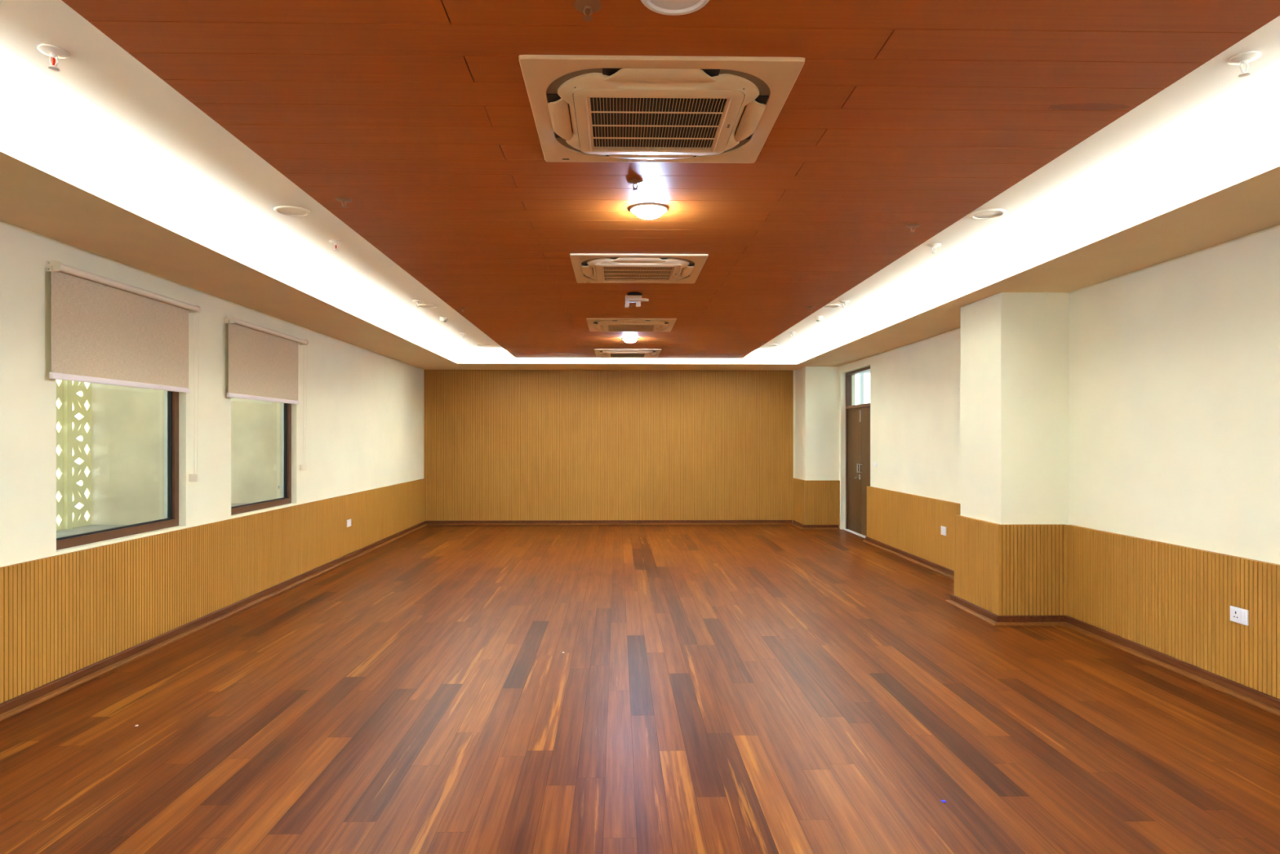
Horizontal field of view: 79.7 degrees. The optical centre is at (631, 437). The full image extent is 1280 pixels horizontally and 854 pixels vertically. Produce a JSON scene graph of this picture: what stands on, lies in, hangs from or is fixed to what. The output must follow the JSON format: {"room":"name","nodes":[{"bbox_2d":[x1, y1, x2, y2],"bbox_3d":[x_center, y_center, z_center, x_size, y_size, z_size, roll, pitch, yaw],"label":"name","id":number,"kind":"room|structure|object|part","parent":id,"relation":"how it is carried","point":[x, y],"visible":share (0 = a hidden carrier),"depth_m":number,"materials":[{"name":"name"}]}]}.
{"room":"community hall","nodes":[
{"label":"community hall","id":0,"kind":"room"},
{"bbox_2d":[0,220,423,567],"bbox_3d":[-3.543,0.055,5.544,0.135,2.910,16.020,0,0,-1],"label":"wall","id":1,"kind":"structure","parent":0,"point":[361,420],"depth_m":6.20,"materials":[{"name":"beige paint"}]},
{"bbox_2d":[56,390,178,550],"bbox_3d":[-3.564,-0.122,5.296,0.075,1.615,1.385,0,0,-1],"label":"window","id":2,"kind":"structure","parent":1,"relation":"in","point":[171,519],"depth_m":5.92,"materials":[{"name":"brown metal"}]},
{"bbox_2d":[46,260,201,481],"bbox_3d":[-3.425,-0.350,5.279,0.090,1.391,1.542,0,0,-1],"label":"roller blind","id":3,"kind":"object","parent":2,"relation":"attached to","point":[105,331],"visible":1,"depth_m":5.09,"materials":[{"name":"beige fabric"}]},
{"bbox_3d":[-3.431,-0.368,5.233,0.022,0.037,1.451,0,0,-1],"label":"rail","id":4,"kind":"part","parent":3,"relation":"part of","materials":[{"name":"white plastic"}]},
{"bbox_3d":[-3.426,-0.362,6.038,0.041,1.305,0.003,0,0,-1],"label":"bead chain","id":5,"kind":"part","parent":3,"relation":"part of","materials":[{"name":"beige plastic"}]},
{"bbox_2d":[56,502,250,537],"bbox_3d":[-4.004,0.765,3.034,0.881,0.120,11.020,0,0,-1],"label":"ledge","id":6,"kind":"object","parent":1,"relation":"attached to","point":[60,533],"depth_m":5.91,"materials":[{"name":"grey concrete"}]},
{"bbox_2d":[56,379,62,530],"bbox_3d":[-4.369,-0.748,5.145,0.008,2.905,1.515,0,0,-1],"label":"lattice screen","id":7,"kind":"object","parent":6,"relation":"on","point":[59,388],"visible":0.04,"depth_m":5.87,"materials":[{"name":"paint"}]},
{"bbox_2d":[56,378,72,529],"bbox_3d":[-4.389,-0.748,5.931,0.080,2.905,0.057,0,0,-1],"label":"post","id":8,"kind":"object","parent":6,"relation":"on","point":[67,384],"visible":0.21,"depth_m":5.91,"materials":[{"name":"paint"}]},
{"bbox_2d":[72,381,91,528],"bbox_3d":[-4.386,-0.748,6.088,0.008,2.905,0.256,0,0,-1],"label":"lattice screen","id":9,"kind":"object","parent":6,"relation":"on","point":[78,519],"visible":0.44,"depth_m":6.11,"materials":[{"name":"paint"}]},
{"bbox_2d":[79,381,164,524],"bbox_3d":[-4.057,-0.748,6.334,0.861,2.905,0.220,0,0,-1],"label":"wall","id":10,"kind":"structure","parent":6,"relation":"on","point":[127,423],"depth_m":6.22,"materials":[{"name":"yellow paint"}]},
{"bbox_2d":[0,478,425,703],"bbox_3d":[-3.466,1.077,5.545,0.030,0.745,15.620,0,0,-1],"label":"wainscot","id":11,"kind":"structure","parent":1,"relation":"attached to","point":[63,615],"depth_m":5.61,"materials":[{"name":"brown wood"}]},
{"bbox_2d":[346,519,351,527],"bbox_3d":[-3.520,1.058,9.544,0.014,0.088,0.135,0,0,-1],"label":"wall switch","id":12,"kind":"object","parent":11,"relation":"attached to","point":[348,522],"visible":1,"depth_m":9.52,"materials":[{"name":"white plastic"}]},
{"bbox_2d":[0,520,427,721],"bbox_3d":[-3.424,1.475,5.531,0.060,0.070,15.590,0,0,-1],"label":"baseboard","id":13,"kind":"structure","parent":1,"relation":"attached to","point":[22,702],"depth_m":5.55,"materials":[{"name":"brown wood"}]},
{"bbox_2d":[231,402,291,515],"bbox_3d":[-3.603,-0.122,7.370,0.075,1.615,1.365,0,0,-1],"label":"window","id":14,"kind":"structure","parent":1,"relation":"in","point":[286,498],"depth_m":7.99,"materials":[{"name":"brown metal"}]},
{"bbox_2d":[225,315,308,470],"bbox_3d":[-3.464,-0.350,7.357,0.090,1.391,1.589,0,0,-1],"label":"roller blind","id":15,"kind":"object","parent":14,"relation":"attached to","point":[263,362],"visible":1,"depth_m":7.18,"materials":[{"name":"beige fabric"}]},
{"bbox_3d":[-3.470,-0.368,7.283,0.022,0.037,1.441,0,0,-1],"label":"rail","id":16,"kind":"part","parent":15,"relation":"part of","materials":[{"name":"white plastic"}]},
{"bbox_3d":[-3.466,-0.362,8.140,0.041,1.305,0.003,0,0,-1],"label":"bead chain","id":17,"kind":"part","parent":15,"relation":"part of","materials":[{"name":"beige plastic"}]},
{"bbox_2d":[0,128,1279,370],"bbox_3d":[0.053,-1.238,5.622,7.060,0.095,15.640,0,0,-1],"label":"ceiling","id":18,"kind":"structure","parent":1,"relation":"attached to","point":[42,193],"depth_m":5.01,"materials":[{"name":"paint"}]},
{"bbox_2d":[0,524,1279,853],"bbox_3d":[0.168,1.570,5.614,7.550,0.120,15.820,0,0,-1],"label":"floor","id":19,"kind":"structure","parent":0,"point":[713,688],"depth_m":4.10,"materials":[{"name":"brown wood"}]},
{"bbox_2d":[0,0,1279,358],"bbox_3d":[0.106,-1.460,5.613,7.435,0.120,16.100,0,0,-1],"label":"ceiling","id":20,"kind":"structure","parent":0,"point":[105,114],"depth_m":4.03,"materials":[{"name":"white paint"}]},
{"bbox_2d":[37,44,70,71],"bbox_3d":[-2.089,-1.366,2.771,0.096,0.066,0.096,0,0,-1],"label":"sprinkler","id":21,"kind":"object","parent":20,"relation":"attached to","point":[55,52],"visible":1,"depth_m":2.76,"materials":[{"name":"white metal"}]},
{"bbox_3d":[-2.089,-1.359,2.771,0.009,0.031,0.009,0,0,-1],"label":"glass bulb","id":22,"kind":"part","parent":21,"relation":"part of","materials":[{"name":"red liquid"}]},
{"bbox_2d":[274,205,311,217],"bbox_3d":[-2.090,-1.394,4.721,0.208,0.010,0.208,0,0,-1],"label":"recessed light","id":23,"kind":"object","parent":20,"relation":"in","point":[291,211],"visible":1,"depth_m":4.72,"materials":[{"name":"white paint"}]},
{"bbox_2d":[278,208,306,214],"bbox_3d":[-2.090,-1.397,4.721,0.165,0.004,0.165,0,0,3],"label":"diffuser","id":24,"kind":"object","parent":23,"relation":"attached to","point":[281,211],"depth_m":4.72,"materials":[{"name":"white plastic"}]},
{"bbox_2d":[328,240,342,251],"bbox_3d":[-2.107,-1.366,5.458,0.096,0.066,0.096,0,0,-1],"label":"sprinkler","id":25,"kind":"object","parent":20,"relation":"attached to","point":[335,242],"visible":1,"depth_m":5.45,"materials":[{"name":"white metal"}]},
{"bbox_2d":[335,196,351,208],"bbox_3d":[-1.520,-1.239,4.048,0.082,0.041,0.082,0,0,-1],"label":"sprinkler","id":26,"kind":"object","parent":20,"relation":"attached to","point":[342,199],"visible":1,"depth_m":4.04,"materials":[{"name":"brown metal"}]},
{"bbox_2d":[412,299,422,307],"bbox_3d":[-2.188,-1.366,7.820,0.096,0.066,0.096,0,0,-1],"label":"sprinkler","id":27,"kind":"object","parent":20,"relation":"attached to","point":[417,301],"visible":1,"depth_m":7.81,"materials":[{"name":"white metal"}]},
{"bbox_2d":[418,303,438,307],"bbox_3d":[-2.159,-1.394,8.111,0.208,0.010,0.208,0,0,-1],"label":"recessed light","id":28,"kind":"object","parent":20,"relation":"in","point":[422,305],"visible":0.97,"depth_m":8.10,"materials":[{"name":"white paint"}]},
{"bbox_2d":[420,305,435,306],"bbox_3d":[-2.159,-1.397,8.111,0.165,0.004,0.165,0,0,-27],"label":"diffuser","id":29,"kind":"object","parent":28,"relation":"attached to","point":[420,305],"depth_m":8.11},
{"bbox_2d":[440,316,448,322],"bbox_3d":[-2.181,-1.372,8.895,0.094,0.058,0.094,0,0,-1],"label":"sensor","id":30,"kind":"object","parent":20,"relation":"attached to","point":[443,319],"visible":1,"depth_m":8.86,"materials":[{"name":"white plastic"}]},
{"bbox_2d":[475,343,490,346],"bbox_3d":[-2.222,-1.394,11.460,0.208,0.010,0.208,0,0,-1],"label":"recessed light","id":31,"kind":"object","parent":20,"relation":"in","point":[482,344],"visible":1,"depth_m":11.47,"materials":[{"name":"white paint"}]},
{"bbox_2d":[573,0,601,21],"bbox_3d":[-0.128,-1.239,2.228,0.082,0.041,0.082,0,0,-1],"label":"sprinkler","id":32,"kind":"object","parent":20,"relation":"attached to","point":[590,6],"visible":1,"depth_m":2.22,"materials":[{"name":"brown metal"}]},
{"bbox_2d":[594,348,661,357],"bbox_3d":[-0.066,-1.239,11.311,0.952,0.042,0.952,0,0,-1],"label":"air conditioner","id":33,"kind":"object","parent":20,"relation":"attached to","point":[611,353],"visible":1,"depth_m":11.05,"materials":[{"name":"white plastic"}]},
{"bbox_3d":[-0.066,-1.241,11.311,0.731,0.030,0.731,0,0,-1],"label":"panel","id":34,"kind":"part","parent":33,"relation":"part of","materials":[{"name":"white plastic"}]},
{"bbox_3d":[-0.066,-1.228,11.311,0.613,0.020,0.613,0,0,-1],"label":"grille panel","id":35,"kind":"part","parent":33,"relation":"part of","materials":[{"name":"white plastic"}]},
{"bbox_2d":[622,337,638,342],"bbox_3d":[-0.025,-1.234,9.725,0.208,0.052,0.208,0,0,-1],"label":"recessed light","id":36,"kind":"object","parent":20,"relation":"in","point":[626,340],"visible":1,"depth_m":9.67,"materials":[{"name":"white glass"}]},
{"bbox_2d":[623,338,636,342],"bbox_3d":[-0.025,-1.232,9.725,0.165,0.049,0.165,0,0,-1],"label":"diffuser","id":37,"kind":"object","parent":36,"relation":"attached to","point":[629,340],"depth_m":9.68,"materials":[{"name":"white"}]},
{"bbox_2d":[586,318,676,332],"bbox_3d":[-0.013,-1.239,8.536,0.952,0.042,0.952,0,0,-1],"label":"air conditioner","id":38,"kind":"object","parent":20,"relation":"attached to","point":[617,325],"visible":1,"depth_m":8.37,"materials":[{"name":"white plastic"}]},
{"bbox_3d":[-0.013,-1.241,8.536,0.731,0.030,0.731,0,0,-1],"label":"panel","id":39,"kind":"part","parent":38,"relation":"part of","materials":[{"name":"white plastic"}]},
{"bbox_2d":[602,323,659,332],"bbox_3d":[-0.013,-1.228,8.536,0.613,0.020,0.613,0,0,-1],"label":"grille","id":40,"kind":"object","parent":38,"relation":"attached to","point":[617,327],"depth_m":8.52,"materials":[{"name":"plastic"}]},
{"bbox_2d":[626,178,643,191],"bbox_3d":[0.017,-1.239,3.764,0.082,0.041,0.082,0,0,-1],"label":"sprinkler","id":41,"kind":"object","parent":20,"relation":"attached to","point":[633,181],"visible":1,"depth_m":3.75,"materials":[{"name":"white metal"}]},
{"bbox_2d":[624,292,648,307],"bbox_3d":[0.041,-1.196,6.678,0.208,0.128,0.132,0,0,-1],"label":"bracket","id":42,"kind":"object","parent":20,"relation":"attached to","point":[631,297],"visible":1,"depth_m":6.64,"materials":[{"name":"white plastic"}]},
{"bbox_3d":[-0.042,-1.162,6.656,0.042,0.060,0.040,0,0,-1],"label":"leg","id":43,"kind":"part","parent":42,"relation":"part of","materials":[{"name":"white plastic"}]},
{"bbox_3d":[0.023,-1.248,6.678,0.132,0.024,0.132,0,0,-1],"label":"plate","id":44,"kind":"part","parent":42,"relation":"part of","materials":[{"name":"black plastic"}]},
{"bbox_3d":[0.055,-1.168,6.688,0.040,0.048,0.040,0,0,-1],"label":"leg","id":45,"kind":"part","parent":42,"relation":"part of","materials":[{"name":"beige plastic"}]},
{"bbox_2d":[569,253,708,283],"bbox_3d":[0.040,-1.239,5.717,0.952,0.042,0.952,0,0,-1],"label":"air conditioner","id":46,"kind":"object","parent":20,"relation":"attached to","point":[588,268],"visible":1,"depth_m":5.57,"materials":[{"name":"white plastic"}]},
{"bbox_2d":[582,262,593,275],"bbox_3d":[-0.326,-1.254,5.710,0.080,0.004,0.400,0,0,-1],"label":"outlet","id":47,"kind":"object","parent":46,"relation":"attached to","point":[587,269],"depth_m":5.63,"materials":[{"name":"beige plastic"}]},
{"bbox_3d":[0.040,-1.241,5.717,0.731,0.030,0.731,0,0,-1],"label":"panel","id":48,"kind":"part","parent":46,"relation":"part of","materials":[{"name":"white plastic"}]},
{"bbox_2d":[595,263,681,282],"bbox_3d":[0.040,-1.228,5.717,0.613,0.020,0.613,0,0,-1],"label":"grille","id":49,"kind":"object","parent":46,"relation":"attached to","point":[604,273],"depth_m":5.71,"materials":[{"name":"plastic"}]},
{"bbox_2d":[609,257,667,259],"bbox_3d":[0.047,-1.254,5.351,0.400,0.004,0.080,0,0,-1],"label":"outlet","id":50,"kind":"object","parent":46,"relation":"attached to","point":[611,258],"depth_m":5.32,"materials":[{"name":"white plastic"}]},
{"bbox_2d":[630,203,667,218],"bbox_3d":[0.092,-1.234,4.213,0.208,0.052,0.208,0,0,-1],"label":"recessed light","id":51,"kind":"object","parent":20,"relation":"in","point":[644,211],"visible":1,"depth_m":4.16,"materials":[{"name":"white glass"}]},
{"bbox_2d":[633,205,663,218],"bbox_3d":[0.092,-1.232,4.213,0.165,0.049,0.165,0,0,-1],"label":"diffuser","id":52,"kind":"object","parent":51,"relation":"attached to","point":[642,211],"depth_m":4.16,"materials":[{"name":"white glass"}]},
{"bbox_2d":[519,54,804,163],"bbox_3d":[0.092,-1.239,3.004,0.952,0.042,0.952,0,0,-1],"label":"air conditioner","id":53,"kind":"object","parent":20,"relation":"attached to","point":[585,108],"visible":1,"depth_m":2.84,"materials":[{"name":"white plastic"}]},
{"bbox_2d":[546,93,573,137],"bbox_3d":[-0.274,-1.254,2.997,0.080,0.004,0.400,0,0,-1],"label":"outlet","id":54,"kind":"object","parent":53,"relation":"attached to","point":[553,100],"depth_m":2.96,"materials":[{"name":"beige plastic"}]},
{"bbox_2d":[591,97,724,150],"bbox_3d":[0.092,-1.223,3.004,0.498,0.004,0.498,0,0,-1],"label":"grille","id":55,"kind":"object","parent":53,"relation":"attached to","point":[617,123],"depth_m":3.00,"materials":[{"name":"white plastic"}]},
{"bbox_3d":[0.092,-1.241,3.004,0.731,0.030,0.731,0,0,-1],"label":"panel","id":56,"kind":"part","parent":53,"relation":"part of","materials":[{"name":"white plastic"}]},
{"bbox_3d":[0.092,-1.228,3.004,0.613,0.020,0.613,0,0,-1],"label":"grille panel","id":57,"kind":"part","parent":53,"relation":"part of","materials":[{"name":"white plastic"}]},
{"bbox_2d":[602,67,719,76],"bbox_3d":[0.099,-1.254,2.638,0.400,0.004,0.080,0,0,-1],"label":"outlet","id":58,"kind":"object","parent":53,"relation":"attached to","point":[606,72],"depth_m":2.61,"materials":[{"name":"beige plastic"}]},
{"bbox_2d":[734,95,768,138],"bbox_3d":[0.458,-1.254,3.011,0.080,0.004,0.400,0,0,-1],"label":"outlet","id":59,"kind":"object","parent":53,"relation":"attached to","point":[761,103],"depth_m":2.97,"materials":[{"name":"beige plastic"}]},
{"bbox_2d":[640,0,709,15],"bbox_3d":[0.124,-1.254,2.169,0.208,0.010,0.208,0,0,-1],"label":"recessed light","id":60,"kind":"object","parent":20,"relation":"in","point":[670,7],"visible":1,"depth_m":2.23,"materials":[{"name":"white glass"}]},
{"bbox_2d":[649,0,700,9],"bbox_3d":[0.124,-1.257,2.169,0.165,0.004,0.165,0,0,25],"label":"diffuser","id":61,"kind":"object","parent":60,"relation":"attached to","point":[654,4],"depth_m":2.22,"materials":[{"name":"white plastic"}]},
{"bbox_2d":[764,343,777,346],"bbox_3d":[2.082,-1.394,11.492,0.208,0.010,0.208,0,0,-1],"label":"recessed light","id":62,"kind":"object","parent":20,"relation":"in","point":[766,344],"visible":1,"depth_m":11.50,"materials":[{"name":"white paint"}]},
{"bbox_2d":[814,315,822,321],"bbox_3d":[2.154,-1.372,8.847,0.094,0.058,0.094,0,0,-1],"label":"sensor","id":63,"kind":"object","parent":20,"relation":"attached to","point":[818,318],"visible":1,"depth_m":8.81,"materials":[{"name":"white plastic"}]},
{"bbox_2d":[822,303,839,307],"bbox_3d":[2.096,-1.394,8.111,0.208,0.010,0.208,0,0,-1],"label":"recessed light","id":64,"kind":"object","parent":20,"relation":"in","point":[829,305],"visible":0.79,"depth_m":8.10,"materials":[{"name":"white paint"}]},
{"bbox_2d":[823,305,837,306],"bbox_3d":[2.096,-1.397,8.111,0.165,0.004,0.165,0,0,25],"label":"diffuser","id":65,"kind":"object","parent":64,"relation":"attached to","point":[824,305],"depth_m":8.13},
{"bbox_2d":[840,300,849,307],"bbox_3d":[2.178,-1.366,7.854,0.096,0.066,0.096,0,0,-1],"label":"sprinkler","id":66,"kind":"object","parent":20,"relation":"attached to","point":[842,301],"visible":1,"depth_m":7.84,"materials":[{"name":"white plastic"}]},
{"bbox_2d":[905,223,919,232],"bbox_3d":[1.663,-1.239,4.542,0.082,0.041,0.082,0,0,-1],"label":"sprinkler","id":67,"kind":"object","parent":20,"relation":"attached to","point":[910,225],"visible":1,"depth_m":4.53,"materials":[{"name":"brown metal"}]},
{"bbox_2d":[927,243,941,254],"bbox_3d":[2.187,-1.366,5.551,0.096,0.066,0.096,0,0,-1],"label":"sprinkler","id":68,"kind":"object","parent":20,"relation":"attached to","point":[931,245],"visible":1,"depth_m":5.54,"materials":[{"name":"white metal"}]},
{"bbox_2d":[969,208,1006,219],"bbox_3d":[2.220,-1.394,4.783,0.208,0.010,0.208,0,0,-1],"label":"recessed light","id":69,"kind":"object","parent":20,"relation":"in","point":[986,214],"visible":1,"depth_m":4.78,"materials":[{"name":"white paint"}]},
{"bbox_2d":[973,211,1001,217],"bbox_3d":[2.220,-1.397,4.783,0.165,0.004,0.165,0,0,3],"label":"diffuser","id":70,"kind":"object","parent":69,"relation":"attached to","point":[976,214],"depth_m":4.79,"materials":[{"name":"white plastic"}]},
{"bbox_2d":[1227,51,1261,77],"bbox_3d":[2.251,-1.366,2.819,0.096,0.066,0.096,0,0,-1],"label":"sprinkler","id":71,"kind":"object","parent":20,"relation":"attached to","point":[1242,59],"visible":1,"depth_m":2.81,"materials":[{"name":"white metal"}]},
{"bbox_2d":[793,370,795,478],"bbox_3d":[-0.045,0.055,13.552,7.435,2.910,0.220,0,0,-1],"label":"wall","id":72,"kind":"structure","parent":0,"point":[793,371],"depth_m":13.50,"materials":[{"name":"beige paint"}]},
{"bbox_2d":[423,369,793,520],"bbox_3d":[-0.395,0.130,13.425,6.460,2.640,0.020,0,0,-1],"label":"panelling","id":73,"kind":"object","parent":72,"relation":"attached to","point":[500,445],"visible":1,"depth_m":13.41,"materials":[{"name":"brown wood"}]},
{"bbox_2d":[426,520,792,524],"bbox_3d":[-0.394,1.475,13.382,6.420,0.070,0.060,0,0,-1],"label":"baseboard","id":74,"kind":"structure","parent":72,"relation":"attached to","point":[535,522],"depth_m":13.38,"materials":[{"name":"brown wood"}]},
{"bbox_2d":[795,366,839,479],"bbox_3d":[3.161,0.160,13.127,0.560,2.700,0.750,0,0,-1],"label":"pillar","id":75,"kind":"structure","parent":0,"point":[816,388],"depth_m":12.75,"materials":[{"name":"beige paint"}]},
{"bbox_2d":[960,292,1068,524],"bbox_3d":[3.285,0.160,6.634,0.560,2.700,0.740,0,0,-1],"label":"pillar","id":76,"kind":"structure","parent":0,"point":[1014,346],"depth_m":6.27,"materials":[{"name":"beige paint"}]},
{"bbox_2d":[839,224,1279,564],"bbox_3d":[3.703,0.055,5.681,0.240,2.910,16.020,0,0,-1],"label":"wall","id":77,"kind":"structure","parent":0,"point":[1174,364],"depth_m":5.23,"materials":[{"name":"beige paint"}]},
{"bbox_2d":[791,520,839,529],"bbox_3d":[3.104,1.475,13.038,0.637,0.070,0.767,0,0,-1],"label":"baseboard","id":78,"kind":"structure","parent":77,"relation":"attached to","point":[798,525],"depth_m":12.69,"materials":[{"name":"brown wood"}]},
{"bbox_2d":[793,478,839,525],"bbox_3d":[3.144,1.077,13.097,0.605,0.745,0.770,0,0,-1],"label":"wainscot","id":79,"kind":"structure","parent":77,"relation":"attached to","point":[815,502],"depth_m":12.71,"materials":[{"name":"brown wood"}]},
{"bbox_2d":[843,365,870,537],"bbox_3d":[3.579,0.217,11.930,0.150,2.585,1.480,0,0,-1],"label":"door","id":80,"kind":"structure","parent":77,"relation":"in","point":[857,416],"depth_m":12.14,"materials":[{"name":"brown wood"}]},
{"bbox_3d":[3.536,0.525,12.027,0.053,0.250,0.146,0,0,-1],"label":"handle","id":81,"kind":"part","parent":80,"relation":"part of","materials":[{"name":"metal"}]},
{"bbox_2d":[859,370,870,404],"bbox_3d":[4.658,-0.115,15.391,1.900,3.250,0.080,0,0,-1],"label":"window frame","id":82,"kind":"structure","parent":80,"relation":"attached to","point":[861,375],"depth_m":15.35,"materials":[{"name":"white metal"}]},
{"bbox_3d":[4.609,-0.115,15.390,0.070,3.250,0.080,0,0,-1],"label":"post","id":83,"kind":"part","parent":82,"relation":"part of","materials":[{"name":"grey metal"}]},
{"bbox_2d":[866,485,959,570],"bbox_3d":[3.507,1.077,9.138,0.060,0.745,4.180,0,0,-1],"label":"wainscot","id":84,"kind":"structure","parent":77,"relation":"attached to","point":[910,523],"depth_m":9.42,"materials":[{"name":"brown wood"}]},
{"bbox_2d":[941,525,946,535],"bbox_3d":[3.481,1.037,8.568,0.014,0.098,0.128,0,0,-1],"label":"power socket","id":85,"kind":"object","parent":84,"relation":"attached to","point":[943,528],"visible":1,"depth_m":8.55,"materials":[{"name":"white plastic"}]},
{"bbox_2d":[954,515,1066,615],"bbox_3d":[3.245,1.077,6.633,0.560,0.745,0.820,0,0,-1],"label":"wainscot","id":86,"kind":"structure","parent":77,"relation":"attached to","point":[1000,569],"depth_m":6.23,"materials":[{"name":"brown wood"}]},
{"bbox_2d":[862,536,1279,715],"bbox_3d":[3.257,1.475,4.538,0.620,0.070,13.350,0,0,-1],"label":"baseboard","id":87,"kind":"structure","parent":77,"relation":"attached to","point":[1268,703],"depth_m":5.58,"materials":[{"name":"brown wood"}]},
{"bbox_2d":[1066,524,1279,698],"bbox_3d":[3.634,1.077,2.049,0.045,0.745,8.360,0,0,-1],"label":"wainscot","id":88,"kind":"structure","parent":77,"relation":"attached to","point":[1175,601],"depth_m":4.95,"materials":[{"name":"brown wood"}]},
{"bbox_2d":[1230,605,1248,625],"bbox_3d":[3.558,1.041,4.495,0.015,0.090,0.126,0,0,-1],"label":"power socket","id":89,"kind":"object","parent":88,"relation":"attached to","point":[1237,615],"visible":1,"depth_m":4.48,"materials":[{"name":"white plastic"}]},
{"bbox_2d":[1231,608,1240,622],"bbox_3d":[3.554,1.041,4.511,0.004,0.066,0.071,0,0,-1],"label":"outlet","id":90,"kind":"object","parent":89,"relation":"attached to","point":[1235,612],"depth_m":4.51,"materials":[{"name":"white plastic"}]},
{"label":"outside","id":91,"kind":"structure","parent":0,"visible":0},
{"bbox_2d":[231,397,281,502],"bbox_3d":[-4.095,-0.748,8.359,0.861,2.905,0.290,0,0,-1],"label":"wall","id":92,"kind":"structure","parent":91,"point":[255,424],"depth_m":8.29,"materials":[{"name":"yellow paint"}]},
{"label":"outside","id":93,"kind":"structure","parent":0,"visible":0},
{"bbox_2d":[72,463,79,517],"bbox_3d":[-0.048,1.745,2.499,80.000,0.230,95.000,0,0,-1],"label":"ground","id":94,"kind":"structure","parent":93,"point":[77,505],"depth_m":18.66,"materials":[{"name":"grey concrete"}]}
]}

